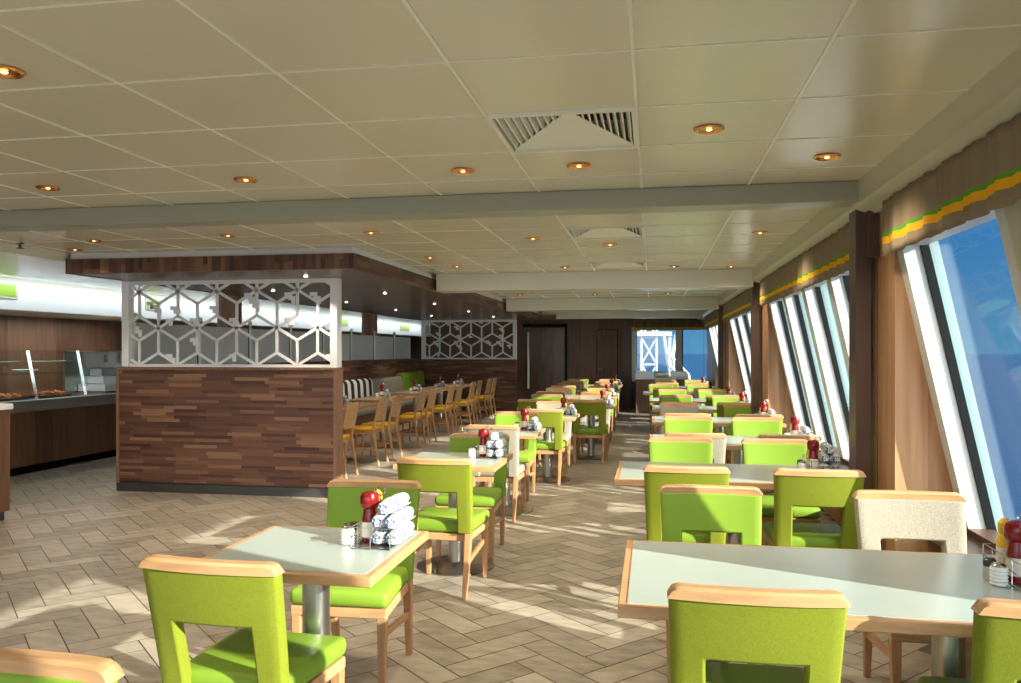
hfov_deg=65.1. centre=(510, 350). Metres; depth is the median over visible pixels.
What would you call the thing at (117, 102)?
ceiling
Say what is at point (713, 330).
window
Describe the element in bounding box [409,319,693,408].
wall
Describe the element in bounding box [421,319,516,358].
lattice screen
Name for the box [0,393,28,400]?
food
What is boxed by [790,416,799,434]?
ketchup bottle
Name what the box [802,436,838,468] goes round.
condiment caddy
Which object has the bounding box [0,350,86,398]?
sneeze guard
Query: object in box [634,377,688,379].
countertop
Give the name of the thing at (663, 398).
dining chair
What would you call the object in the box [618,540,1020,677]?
dining table
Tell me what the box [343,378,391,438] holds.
bench
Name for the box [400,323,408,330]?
menu sign
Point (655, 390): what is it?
dining chair
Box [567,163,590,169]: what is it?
recessed light
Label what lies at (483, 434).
ketchup bottle
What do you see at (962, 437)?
window
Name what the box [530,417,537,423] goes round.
roll
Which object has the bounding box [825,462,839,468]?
roll
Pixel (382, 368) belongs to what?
wall
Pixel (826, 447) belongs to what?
roll
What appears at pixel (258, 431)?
wall
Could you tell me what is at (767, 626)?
dining chair
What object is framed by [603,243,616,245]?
recessed light
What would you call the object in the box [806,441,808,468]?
bottle
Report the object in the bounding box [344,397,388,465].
wooden chair
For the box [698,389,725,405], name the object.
dining chair
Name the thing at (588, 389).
dining chair
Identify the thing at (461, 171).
recessed light
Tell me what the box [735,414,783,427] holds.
dining chair
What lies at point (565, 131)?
ceiling vent
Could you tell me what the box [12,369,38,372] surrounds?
serving dish
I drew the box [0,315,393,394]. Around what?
wall
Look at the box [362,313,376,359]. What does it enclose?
wood column
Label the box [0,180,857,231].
ceiling beam
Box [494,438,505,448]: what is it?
roll
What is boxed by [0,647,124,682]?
dining chair
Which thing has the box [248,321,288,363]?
glass panel
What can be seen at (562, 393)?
dining chair
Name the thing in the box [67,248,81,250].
recessed light
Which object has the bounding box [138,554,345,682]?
dining chair
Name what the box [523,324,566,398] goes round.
door
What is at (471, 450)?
salt shaker
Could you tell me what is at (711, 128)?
recessed light
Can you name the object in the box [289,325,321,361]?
glass panel
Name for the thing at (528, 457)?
dining chair
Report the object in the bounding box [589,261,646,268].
ceiling vent
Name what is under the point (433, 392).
wooden chair
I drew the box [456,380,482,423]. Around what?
wooden chair
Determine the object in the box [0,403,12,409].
countertop
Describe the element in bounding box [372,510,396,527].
roll
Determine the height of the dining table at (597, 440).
0.750 m
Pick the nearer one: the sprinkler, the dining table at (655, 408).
the sprinkler
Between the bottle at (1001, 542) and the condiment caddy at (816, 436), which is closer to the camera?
the bottle at (1001, 542)
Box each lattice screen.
[122,278,341,367]
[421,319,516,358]
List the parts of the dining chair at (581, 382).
rail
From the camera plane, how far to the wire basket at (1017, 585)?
2.56 m
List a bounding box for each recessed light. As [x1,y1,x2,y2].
[0,65,25,78]
[35,185,59,190]
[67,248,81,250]
[86,239,101,241]
[220,234,235,236]
[234,177,257,182]
[363,231,378,234]
[451,168,474,174]
[525,237,540,239]
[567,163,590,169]
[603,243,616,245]
[694,124,723,133]
[752,231,767,234]
[813,153,840,160]
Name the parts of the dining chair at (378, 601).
leg, leg, seat, seat frame, backrest, rail, leg, leg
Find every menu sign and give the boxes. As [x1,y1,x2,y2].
[0,280,17,299]
[145,296,159,310]
[342,317,347,325]
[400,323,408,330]
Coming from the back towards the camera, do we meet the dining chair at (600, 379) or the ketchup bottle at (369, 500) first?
the dining chair at (600, 379)
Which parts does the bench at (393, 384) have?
backrest, seat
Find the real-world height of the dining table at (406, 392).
0.750 m
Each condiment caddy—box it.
[350,485,413,550]
[475,426,505,458]
[519,406,539,430]
[560,396,575,415]
[787,414,813,434]
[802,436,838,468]
[982,514,1020,590]
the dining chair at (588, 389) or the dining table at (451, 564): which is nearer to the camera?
the dining table at (451, 564)
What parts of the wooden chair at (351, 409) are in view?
leg, seat, backrest, leg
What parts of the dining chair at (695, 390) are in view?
backrest, rail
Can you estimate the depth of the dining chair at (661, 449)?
5.97 m
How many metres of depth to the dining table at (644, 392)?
14.27 m
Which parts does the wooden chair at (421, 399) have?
seat frame, seat, leg, backrest, leg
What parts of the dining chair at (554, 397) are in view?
rail, backrest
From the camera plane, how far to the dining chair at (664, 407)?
9.88 m
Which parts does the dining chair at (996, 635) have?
seat, backrest, rail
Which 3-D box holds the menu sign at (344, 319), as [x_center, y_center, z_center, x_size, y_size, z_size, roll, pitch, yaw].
[-4.162,-0.735,20.031,0.023,0.220,0.500,0,0,10]
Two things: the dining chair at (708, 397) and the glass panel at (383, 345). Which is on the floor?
the dining chair at (708, 397)
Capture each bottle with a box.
[360,491,378,542]
[374,490,382,513]
[379,384,383,395]
[413,380,415,390]
[478,429,488,456]
[521,409,527,428]
[560,398,566,413]
[600,390,604,399]
[725,387,729,394]
[739,393,744,402]
[760,401,766,413]
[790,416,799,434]
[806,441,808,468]
[807,440,819,468]
[996,518,1008,563]
[1003,520,1020,582]
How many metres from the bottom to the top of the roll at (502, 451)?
0.059 m
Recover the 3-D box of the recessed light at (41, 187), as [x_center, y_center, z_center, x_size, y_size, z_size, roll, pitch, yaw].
[-2.679,-0.943,4.634,0.128,0.014,0.128,0,0,10]
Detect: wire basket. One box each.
[350,514,413,549]
[475,445,505,458]
[519,419,539,430]
[802,455,838,468]
[982,543,1020,590]
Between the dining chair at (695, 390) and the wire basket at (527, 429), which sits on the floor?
the dining chair at (695, 390)
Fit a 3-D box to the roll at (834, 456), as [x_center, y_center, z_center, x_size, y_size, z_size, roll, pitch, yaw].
[1.995,0.653,4.963,0.061,0.059,0.234,0,0,10]
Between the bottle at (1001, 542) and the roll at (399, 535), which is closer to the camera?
the bottle at (1001, 542)
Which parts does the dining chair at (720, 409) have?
backrest, rail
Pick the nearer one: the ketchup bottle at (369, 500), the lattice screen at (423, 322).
the ketchup bottle at (369, 500)
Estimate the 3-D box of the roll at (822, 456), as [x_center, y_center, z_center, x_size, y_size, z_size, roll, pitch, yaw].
[1.939,0.653,4.991,0.061,0.059,0.234,0,0,10]
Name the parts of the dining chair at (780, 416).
rail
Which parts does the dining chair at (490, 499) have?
leg, seat frame, seat, rail, backrest, leg, leg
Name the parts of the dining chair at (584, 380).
rail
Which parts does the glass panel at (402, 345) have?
post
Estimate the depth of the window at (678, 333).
20.77 m
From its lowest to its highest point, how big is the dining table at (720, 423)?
0.750 m
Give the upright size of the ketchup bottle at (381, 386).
0.195 m
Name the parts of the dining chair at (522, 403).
leg, backrest, rail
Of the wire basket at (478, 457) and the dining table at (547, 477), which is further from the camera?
the dining table at (547, 477)
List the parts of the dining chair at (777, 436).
leg, rail, backrest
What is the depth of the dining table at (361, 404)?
11.21 m
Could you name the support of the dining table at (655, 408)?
on the floor
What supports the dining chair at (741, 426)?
on the floor
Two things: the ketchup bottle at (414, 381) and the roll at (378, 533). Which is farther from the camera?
the ketchup bottle at (414, 381)
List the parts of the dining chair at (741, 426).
rail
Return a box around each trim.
[0,243,443,325]
[0,277,430,336]
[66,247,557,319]
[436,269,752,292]
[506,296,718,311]
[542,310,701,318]
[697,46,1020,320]
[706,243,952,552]
[718,305,723,388]
[751,282,759,413]
[849,210,879,489]
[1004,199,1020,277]
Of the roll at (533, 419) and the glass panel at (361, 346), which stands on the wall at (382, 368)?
the glass panel at (361, 346)
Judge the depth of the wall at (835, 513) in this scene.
6.96 m
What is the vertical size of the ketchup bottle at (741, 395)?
0.195 m
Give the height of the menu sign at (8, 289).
0.220 m
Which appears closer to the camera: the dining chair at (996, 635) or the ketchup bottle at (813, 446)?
the dining chair at (996, 635)
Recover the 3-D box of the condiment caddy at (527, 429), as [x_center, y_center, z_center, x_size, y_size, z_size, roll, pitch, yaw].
[0.184,0.640,7.645,0.160,0.218,0.304,0,0,10]
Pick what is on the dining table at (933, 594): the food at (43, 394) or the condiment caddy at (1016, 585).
the condiment caddy at (1016, 585)
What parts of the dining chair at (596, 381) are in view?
rail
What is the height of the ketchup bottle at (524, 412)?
0.195 m
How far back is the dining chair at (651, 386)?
15.68 m
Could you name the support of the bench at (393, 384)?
on the floor
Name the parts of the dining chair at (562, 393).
rail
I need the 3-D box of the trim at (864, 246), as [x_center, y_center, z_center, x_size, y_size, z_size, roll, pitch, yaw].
[2.082,0.333,4.608,0.195,2.335,0.240,0,0,10]
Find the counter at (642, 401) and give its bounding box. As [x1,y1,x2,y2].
[634,377,688,413]
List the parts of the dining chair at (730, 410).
leg, rail, backrest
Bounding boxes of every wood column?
[217,294,241,327]
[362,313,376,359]
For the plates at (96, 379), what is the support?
on the countertop at (46, 433)
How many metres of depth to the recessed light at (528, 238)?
6.71 m
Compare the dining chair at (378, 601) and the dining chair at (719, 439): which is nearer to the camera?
the dining chair at (378, 601)
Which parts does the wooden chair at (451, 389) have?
seat, seat frame, leg, backrest, leg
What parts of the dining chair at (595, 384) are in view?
rail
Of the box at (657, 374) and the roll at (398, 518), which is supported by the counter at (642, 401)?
the box at (657, 374)
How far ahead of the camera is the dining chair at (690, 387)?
15.58 m
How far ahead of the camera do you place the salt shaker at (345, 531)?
3.08 m
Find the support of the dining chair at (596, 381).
on the floor
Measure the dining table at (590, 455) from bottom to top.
0.750 m
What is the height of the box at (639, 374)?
0.150 m
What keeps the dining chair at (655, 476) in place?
on the floor
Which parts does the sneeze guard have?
post, rail, post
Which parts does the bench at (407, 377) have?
backrest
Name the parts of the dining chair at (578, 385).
rail, backrest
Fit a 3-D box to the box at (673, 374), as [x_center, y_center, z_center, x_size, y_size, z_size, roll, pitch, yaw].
[4.070,0.565,19.337,0.400,0.150,0.400,0,0,10]
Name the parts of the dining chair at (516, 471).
rail, backrest, seat frame, seat, leg, leg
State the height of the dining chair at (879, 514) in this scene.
0.853 m
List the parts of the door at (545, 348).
handle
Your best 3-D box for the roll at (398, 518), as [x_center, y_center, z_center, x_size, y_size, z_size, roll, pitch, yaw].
[-0.434,0.653,3.143,0.061,0.059,0.234,0,0,10]
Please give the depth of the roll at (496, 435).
5.61 m
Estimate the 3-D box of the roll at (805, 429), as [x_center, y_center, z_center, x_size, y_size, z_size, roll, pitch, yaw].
[2.484,0.661,6.751,0.061,0.059,0.234,0,0,10]
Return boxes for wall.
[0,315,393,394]
[116,367,343,497]
[248,358,418,379]
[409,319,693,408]
[422,359,516,413]
[702,212,1020,681]
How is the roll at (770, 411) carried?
on the roll
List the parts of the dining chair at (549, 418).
backrest, rail, seat frame, seat, leg, leg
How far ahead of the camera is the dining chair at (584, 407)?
10.65 m
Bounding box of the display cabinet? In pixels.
[63,351,121,392]
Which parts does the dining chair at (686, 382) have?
backrest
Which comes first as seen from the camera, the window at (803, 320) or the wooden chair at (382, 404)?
the window at (803, 320)
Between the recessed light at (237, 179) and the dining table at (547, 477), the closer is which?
the recessed light at (237, 179)
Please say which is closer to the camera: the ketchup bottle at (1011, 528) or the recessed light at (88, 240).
the ketchup bottle at (1011, 528)
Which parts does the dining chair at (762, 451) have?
rail, backrest, seat, seat frame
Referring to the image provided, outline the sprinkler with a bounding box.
[16,242,24,248]
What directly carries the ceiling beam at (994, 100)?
attached to the wall at (835, 513)
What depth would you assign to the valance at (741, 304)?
11.22 m
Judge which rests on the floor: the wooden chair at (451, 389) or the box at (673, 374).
the wooden chair at (451, 389)
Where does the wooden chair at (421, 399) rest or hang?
on the floor
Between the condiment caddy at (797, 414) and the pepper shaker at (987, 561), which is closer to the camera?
the pepper shaker at (987, 561)
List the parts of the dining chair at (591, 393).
rail, leg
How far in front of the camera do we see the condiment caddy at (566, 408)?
9.31 m
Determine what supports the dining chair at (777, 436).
on the floor
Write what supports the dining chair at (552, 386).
on the floor
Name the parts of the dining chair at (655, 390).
backrest, rail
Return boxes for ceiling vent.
[485,108,638,153]
[565,226,644,239]
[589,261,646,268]
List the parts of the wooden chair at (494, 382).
leg, backrest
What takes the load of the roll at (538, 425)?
in the condiment caddy at (527, 429)
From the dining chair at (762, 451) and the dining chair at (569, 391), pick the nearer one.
the dining chair at (762, 451)
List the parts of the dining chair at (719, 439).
rail, backrest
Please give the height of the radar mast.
17.012 m
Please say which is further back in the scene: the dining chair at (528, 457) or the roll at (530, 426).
the dining chair at (528, 457)
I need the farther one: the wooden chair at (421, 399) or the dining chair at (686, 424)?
the wooden chair at (421, 399)
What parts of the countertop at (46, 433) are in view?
kick plate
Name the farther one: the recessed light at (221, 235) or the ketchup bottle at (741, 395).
the ketchup bottle at (741, 395)
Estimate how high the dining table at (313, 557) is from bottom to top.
0.750 m
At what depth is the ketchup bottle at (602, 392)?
11.23 m
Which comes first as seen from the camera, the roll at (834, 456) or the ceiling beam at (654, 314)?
the roll at (834, 456)
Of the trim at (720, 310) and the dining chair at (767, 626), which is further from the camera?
the trim at (720, 310)
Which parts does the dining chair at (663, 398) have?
rail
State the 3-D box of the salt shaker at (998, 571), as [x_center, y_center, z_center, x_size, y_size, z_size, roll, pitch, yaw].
[1.561,0.713,2.557,0.054,0.072,0.053,0,0,10]
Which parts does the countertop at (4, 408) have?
kick plate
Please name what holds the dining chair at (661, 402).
on the floor
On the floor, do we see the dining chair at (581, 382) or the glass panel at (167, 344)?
the dining chair at (581, 382)
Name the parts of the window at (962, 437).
sill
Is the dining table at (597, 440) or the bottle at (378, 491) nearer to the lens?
the bottle at (378, 491)
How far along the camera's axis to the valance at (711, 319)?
16.23 m
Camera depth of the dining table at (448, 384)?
17.90 m
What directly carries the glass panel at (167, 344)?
on the wall at (382, 368)
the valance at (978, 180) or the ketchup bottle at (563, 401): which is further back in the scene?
the ketchup bottle at (563, 401)
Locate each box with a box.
[635,371,653,377]
[654,371,669,377]
[670,371,687,377]
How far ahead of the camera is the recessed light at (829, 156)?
3.90 m
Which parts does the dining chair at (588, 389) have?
rail, backrest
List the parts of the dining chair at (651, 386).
leg, rail, backrest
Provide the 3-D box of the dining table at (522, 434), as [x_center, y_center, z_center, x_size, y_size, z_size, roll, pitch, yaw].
[-0.057,1.125,7.545,0.690,0.750,0.700,0,0,10]
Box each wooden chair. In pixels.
[343,402,358,478]
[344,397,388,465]
[361,394,402,458]
[390,390,426,448]
[402,388,436,443]
[423,385,454,435]
[433,384,462,432]
[448,381,475,425]
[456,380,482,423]
[466,379,491,419]
[473,378,496,417]
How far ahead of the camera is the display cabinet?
11.73 m
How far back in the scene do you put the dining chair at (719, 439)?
6.29 m
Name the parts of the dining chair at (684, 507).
leg, backrest, rail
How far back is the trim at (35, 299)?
11.62 m
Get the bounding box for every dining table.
[204,525,427,682]
[343,402,376,460]
[349,395,415,445]
[391,390,443,433]
[393,451,512,575]
[422,386,464,424]
[446,383,476,417]
[464,428,545,515]
[530,413,579,482]
[536,403,614,459]
[565,395,617,442]
[571,389,620,428]
[584,384,622,418]
[614,461,796,543]
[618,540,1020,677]
[643,391,692,395]
[649,398,705,405]
[650,434,823,535]
[652,405,725,463]
[652,416,785,433]
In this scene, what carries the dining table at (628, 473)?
on the floor
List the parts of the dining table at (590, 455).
plate, plate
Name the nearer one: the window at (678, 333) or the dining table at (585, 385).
the dining table at (585, 385)
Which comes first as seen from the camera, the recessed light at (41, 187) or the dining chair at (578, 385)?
the recessed light at (41, 187)
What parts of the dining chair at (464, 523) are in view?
leg, rail, backrest, seat, seat frame, leg, leg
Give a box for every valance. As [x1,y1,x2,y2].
[632,318,707,329]
[704,310,717,328]
[723,288,750,321]
[760,223,848,306]
[882,113,1020,256]
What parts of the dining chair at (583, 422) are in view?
seat, rail, backrest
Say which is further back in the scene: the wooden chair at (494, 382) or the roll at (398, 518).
the wooden chair at (494, 382)
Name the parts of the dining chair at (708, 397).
backrest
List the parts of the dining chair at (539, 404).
leg, seat, backrest, rail, leg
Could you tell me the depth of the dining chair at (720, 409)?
10.06 m
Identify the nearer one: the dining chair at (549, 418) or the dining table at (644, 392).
the dining chair at (549, 418)
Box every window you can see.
[632,330,707,381]
[709,324,717,366]
[729,311,750,399]
[769,271,848,469]
[897,208,1020,553]
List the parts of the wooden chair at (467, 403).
seat, leg, backrest, leg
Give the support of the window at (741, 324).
in the wall at (835, 513)
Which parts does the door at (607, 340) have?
frame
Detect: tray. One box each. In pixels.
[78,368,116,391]
[352,541,395,550]
[477,455,498,458]
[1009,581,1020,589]
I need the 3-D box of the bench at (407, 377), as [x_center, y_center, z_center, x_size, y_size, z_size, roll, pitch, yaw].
[-2.098,0.990,18.397,0.560,1.020,1.680,0,0,10]
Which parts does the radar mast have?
stair rail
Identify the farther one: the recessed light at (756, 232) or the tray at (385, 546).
the recessed light at (756, 232)
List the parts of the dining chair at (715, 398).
rail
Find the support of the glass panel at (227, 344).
on the wall at (382, 368)
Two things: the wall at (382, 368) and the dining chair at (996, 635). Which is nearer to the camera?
the dining chair at (996, 635)
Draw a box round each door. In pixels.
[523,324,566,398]
[597,329,617,380]
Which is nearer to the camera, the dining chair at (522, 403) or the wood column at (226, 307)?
the dining chair at (522, 403)
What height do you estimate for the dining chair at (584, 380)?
0.853 m
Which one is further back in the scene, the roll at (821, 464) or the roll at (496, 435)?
the roll at (496, 435)
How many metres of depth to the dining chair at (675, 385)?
16.35 m
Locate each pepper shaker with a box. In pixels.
[349,521,358,540]
[982,556,996,580]
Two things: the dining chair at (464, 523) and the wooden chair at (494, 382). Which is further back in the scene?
the wooden chair at (494, 382)
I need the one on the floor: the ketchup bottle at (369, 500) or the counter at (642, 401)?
the counter at (642, 401)
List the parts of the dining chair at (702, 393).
rail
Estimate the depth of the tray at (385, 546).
3.05 m
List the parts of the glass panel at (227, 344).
post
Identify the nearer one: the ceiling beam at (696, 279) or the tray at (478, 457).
the tray at (478, 457)
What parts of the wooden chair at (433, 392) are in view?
leg, seat, leg, backrest, leg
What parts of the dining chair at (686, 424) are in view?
rail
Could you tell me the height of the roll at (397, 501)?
0.059 m
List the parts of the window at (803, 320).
sill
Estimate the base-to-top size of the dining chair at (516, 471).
0.853 m
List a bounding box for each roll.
[371,526,389,543]
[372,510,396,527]
[378,492,410,514]
[385,506,414,528]
[386,521,415,544]
[486,439,495,446]
[487,448,496,456]
[490,431,503,440]
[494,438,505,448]
[494,447,506,456]
[528,423,534,429]
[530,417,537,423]
[533,422,541,429]
[767,409,774,413]
[800,425,810,433]
[818,450,829,460]
[818,460,829,468]
[820,442,833,453]
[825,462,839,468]
[826,452,840,462]
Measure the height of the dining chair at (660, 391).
0.853 m
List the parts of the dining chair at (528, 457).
rail, backrest, seat, leg, seat frame, leg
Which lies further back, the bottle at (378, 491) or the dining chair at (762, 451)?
the dining chair at (762, 451)
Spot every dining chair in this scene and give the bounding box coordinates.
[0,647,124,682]
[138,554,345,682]
[290,478,421,682]
[395,457,488,599]
[435,433,509,559]
[465,424,526,521]
[487,411,538,500]
[517,399,554,456]
[523,409,566,484]
[531,394,562,454]
[536,391,565,432]
[536,401,572,472]
[546,388,572,400]
[551,385,575,399]
[558,383,581,423]
[562,381,583,388]
[568,379,588,388]
[571,399,607,463]
[579,394,610,455]
[581,392,611,444]
[587,388,613,437]
[589,386,614,431]
[594,383,617,427]
[595,381,617,418]
[599,379,619,417]
[643,465,729,543]
[648,384,672,429]
[648,436,712,462]
[653,388,679,433]
[655,380,675,382]
[655,382,678,387]
[658,389,686,415]
[659,403,698,433]
[660,395,692,402]
[660,402,697,403]
[660,484,772,682]
[663,416,712,433]
[664,413,710,416]
[665,432,726,463]
[667,582,850,682]
[684,380,705,389]
[686,384,708,405]
[693,388,719,397]
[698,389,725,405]
[706,395,737,428]
[711,395,739,432]
[716,402,750,416]
[723,404,750,463]
[731,417,781,435]
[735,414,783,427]
[741,438,820,523]
[757,434,821,542]
[764,468,865,548]
[852,490,971,682]
[918,598,1020,682]
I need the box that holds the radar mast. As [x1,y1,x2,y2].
[637,330,689,378]
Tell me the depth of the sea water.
231.77 m
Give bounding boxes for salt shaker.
[340,525,354,544]
[468,447,474,457]
[798,461,806,468]
[989,562,1008,586]
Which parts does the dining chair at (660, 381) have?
backrest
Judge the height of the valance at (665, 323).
0.300 m
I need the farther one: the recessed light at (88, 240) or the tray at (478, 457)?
the recessed light at (88, 240)
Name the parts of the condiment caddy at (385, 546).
handle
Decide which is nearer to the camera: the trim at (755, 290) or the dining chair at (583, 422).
the trim at (755, 290)
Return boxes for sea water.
[637,354,1020,520]
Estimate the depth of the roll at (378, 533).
3.05 m
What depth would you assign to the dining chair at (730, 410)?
9.75 m
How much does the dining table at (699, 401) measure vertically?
0.750 m
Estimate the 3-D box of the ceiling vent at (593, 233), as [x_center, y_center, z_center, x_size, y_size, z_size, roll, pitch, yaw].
[0.769,-1.014,6.414,0.600,0.152,0.600,0,0,10]
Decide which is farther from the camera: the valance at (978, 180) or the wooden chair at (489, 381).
the wooden chair at (489, 381)
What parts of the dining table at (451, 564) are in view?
plate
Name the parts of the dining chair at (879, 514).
leg, leg, rail, backrest, seat frame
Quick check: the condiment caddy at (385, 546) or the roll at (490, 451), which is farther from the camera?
the roll at (490, 451)
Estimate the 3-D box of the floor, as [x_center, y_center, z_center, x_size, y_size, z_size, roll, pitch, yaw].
[-1.349,1.530,12.323,10.450,0.060,30.200,0,0,10]
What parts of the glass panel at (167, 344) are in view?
post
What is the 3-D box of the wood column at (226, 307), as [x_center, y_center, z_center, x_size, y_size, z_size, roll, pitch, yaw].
[-4.085,0.315,11.639,0.340,2.370,0.340,0,0,10]
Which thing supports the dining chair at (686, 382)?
on the floor
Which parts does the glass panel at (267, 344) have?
post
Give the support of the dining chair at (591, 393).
on the floor
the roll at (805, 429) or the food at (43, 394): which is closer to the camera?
the roll at (805, 429)
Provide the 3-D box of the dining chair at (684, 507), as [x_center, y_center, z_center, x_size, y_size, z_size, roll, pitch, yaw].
[0.915,1.073,3.595,0.477,0.853,0.574,0,0,10]
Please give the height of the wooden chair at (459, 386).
0.885 m
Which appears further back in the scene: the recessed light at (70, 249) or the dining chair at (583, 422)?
the dining chair at (583, 422)
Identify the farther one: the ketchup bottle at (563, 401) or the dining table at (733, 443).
the ketchup bottle at (563, 401)
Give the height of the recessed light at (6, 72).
0.014 m
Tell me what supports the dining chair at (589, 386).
on the floor
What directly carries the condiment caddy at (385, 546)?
on the dining table at (313, 557)
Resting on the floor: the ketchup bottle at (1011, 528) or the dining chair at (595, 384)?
the dining chair at (595, 384)
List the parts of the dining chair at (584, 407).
leg, leg, rail, backrest, seat frame, seat, leg, leg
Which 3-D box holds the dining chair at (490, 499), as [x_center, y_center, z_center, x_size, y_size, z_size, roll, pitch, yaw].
[-0.284,1.073,6.031,0.477,0.853,0.574,0,0,10]
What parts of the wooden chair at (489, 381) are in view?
leg, backrest, leg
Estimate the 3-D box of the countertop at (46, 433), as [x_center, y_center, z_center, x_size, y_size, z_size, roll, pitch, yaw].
[-6.162,1.048,10.346,0.820,0.905,4.270,0,0,10]
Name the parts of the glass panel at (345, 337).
post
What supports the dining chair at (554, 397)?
on the floor
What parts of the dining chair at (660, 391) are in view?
rail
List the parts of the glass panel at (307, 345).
post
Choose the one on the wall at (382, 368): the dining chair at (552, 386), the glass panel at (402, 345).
the glass panel at (402, 345)
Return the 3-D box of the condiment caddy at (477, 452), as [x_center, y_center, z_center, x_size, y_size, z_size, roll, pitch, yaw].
[-0.141,0.640,5.692,0.160,0.218,0.304,0,0,10]
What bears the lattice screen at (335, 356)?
on the wall at (258, 431)
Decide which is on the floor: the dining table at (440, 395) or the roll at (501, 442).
the dining table at (440, 395)
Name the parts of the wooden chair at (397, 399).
leg, leg, seat, leg, backrest, leg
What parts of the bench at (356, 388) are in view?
backrest, seat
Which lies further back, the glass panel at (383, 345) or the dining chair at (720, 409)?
the glass panel at (383, 345)
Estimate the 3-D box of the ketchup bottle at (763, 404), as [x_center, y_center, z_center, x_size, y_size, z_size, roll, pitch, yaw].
[2.755,0.647,8.723,0.074,0.195,0.073,0,0,10]
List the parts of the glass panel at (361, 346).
post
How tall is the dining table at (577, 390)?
0.750 m
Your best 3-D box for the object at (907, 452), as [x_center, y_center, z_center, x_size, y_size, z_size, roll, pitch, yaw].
[3.324,0.350,10.329,0.440,2.300,21.900,0,0,10]
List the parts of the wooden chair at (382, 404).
leg, leg, seat, seat frame, leg, backrest, leg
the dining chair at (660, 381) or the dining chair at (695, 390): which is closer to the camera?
the dining chair at (695, 390)
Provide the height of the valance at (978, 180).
0.291 m
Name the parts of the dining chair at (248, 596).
rail, backrest, seat, seat frame, leg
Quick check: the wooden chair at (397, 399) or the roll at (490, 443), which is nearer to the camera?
the roll at (490, 443)
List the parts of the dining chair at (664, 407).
rail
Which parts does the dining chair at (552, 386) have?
rail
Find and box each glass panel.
[134,313,196,363]
[198,317,247,363]
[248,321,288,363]
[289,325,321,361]
[322,327,349,360]
[350,329,372,359]
[373,330,392,359]
[393,332,410,358]
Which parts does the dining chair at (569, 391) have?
rail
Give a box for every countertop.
[0,391,115,475]
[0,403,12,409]
[0,403,12,520]
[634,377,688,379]
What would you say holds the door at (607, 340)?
in the wall at (581, 333)
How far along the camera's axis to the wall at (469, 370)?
19.16 m
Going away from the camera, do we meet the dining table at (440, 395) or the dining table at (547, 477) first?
the dining table at (547, 477)
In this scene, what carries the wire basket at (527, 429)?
on the condiment caddy at (527, 429)
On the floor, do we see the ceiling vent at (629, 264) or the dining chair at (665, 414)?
the dining chair at (665, 414)
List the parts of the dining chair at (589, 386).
rail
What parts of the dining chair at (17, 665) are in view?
backrest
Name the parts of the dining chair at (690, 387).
rail, backrest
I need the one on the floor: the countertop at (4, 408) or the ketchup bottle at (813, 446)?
the countertop at (4, 408)
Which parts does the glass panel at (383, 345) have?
post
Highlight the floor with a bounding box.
[0,407,971,682]
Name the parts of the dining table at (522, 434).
plate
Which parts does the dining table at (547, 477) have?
plate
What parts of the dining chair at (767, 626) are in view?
seat, rail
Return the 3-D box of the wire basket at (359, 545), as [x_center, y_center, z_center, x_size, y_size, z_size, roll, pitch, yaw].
[-0.502,0.706,3.161,0.160,0.082,0.304,0,0,10]
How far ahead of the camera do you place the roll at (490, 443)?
5.59 m
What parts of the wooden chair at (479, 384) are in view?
leg, backrest, leg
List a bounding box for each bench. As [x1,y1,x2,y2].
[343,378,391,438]
[372,376,412,424]
[396,371,437,414]
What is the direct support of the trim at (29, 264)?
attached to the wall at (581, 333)
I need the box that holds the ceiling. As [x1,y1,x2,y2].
[0,0,1020,314]
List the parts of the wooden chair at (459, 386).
seat, leg, backrest, leg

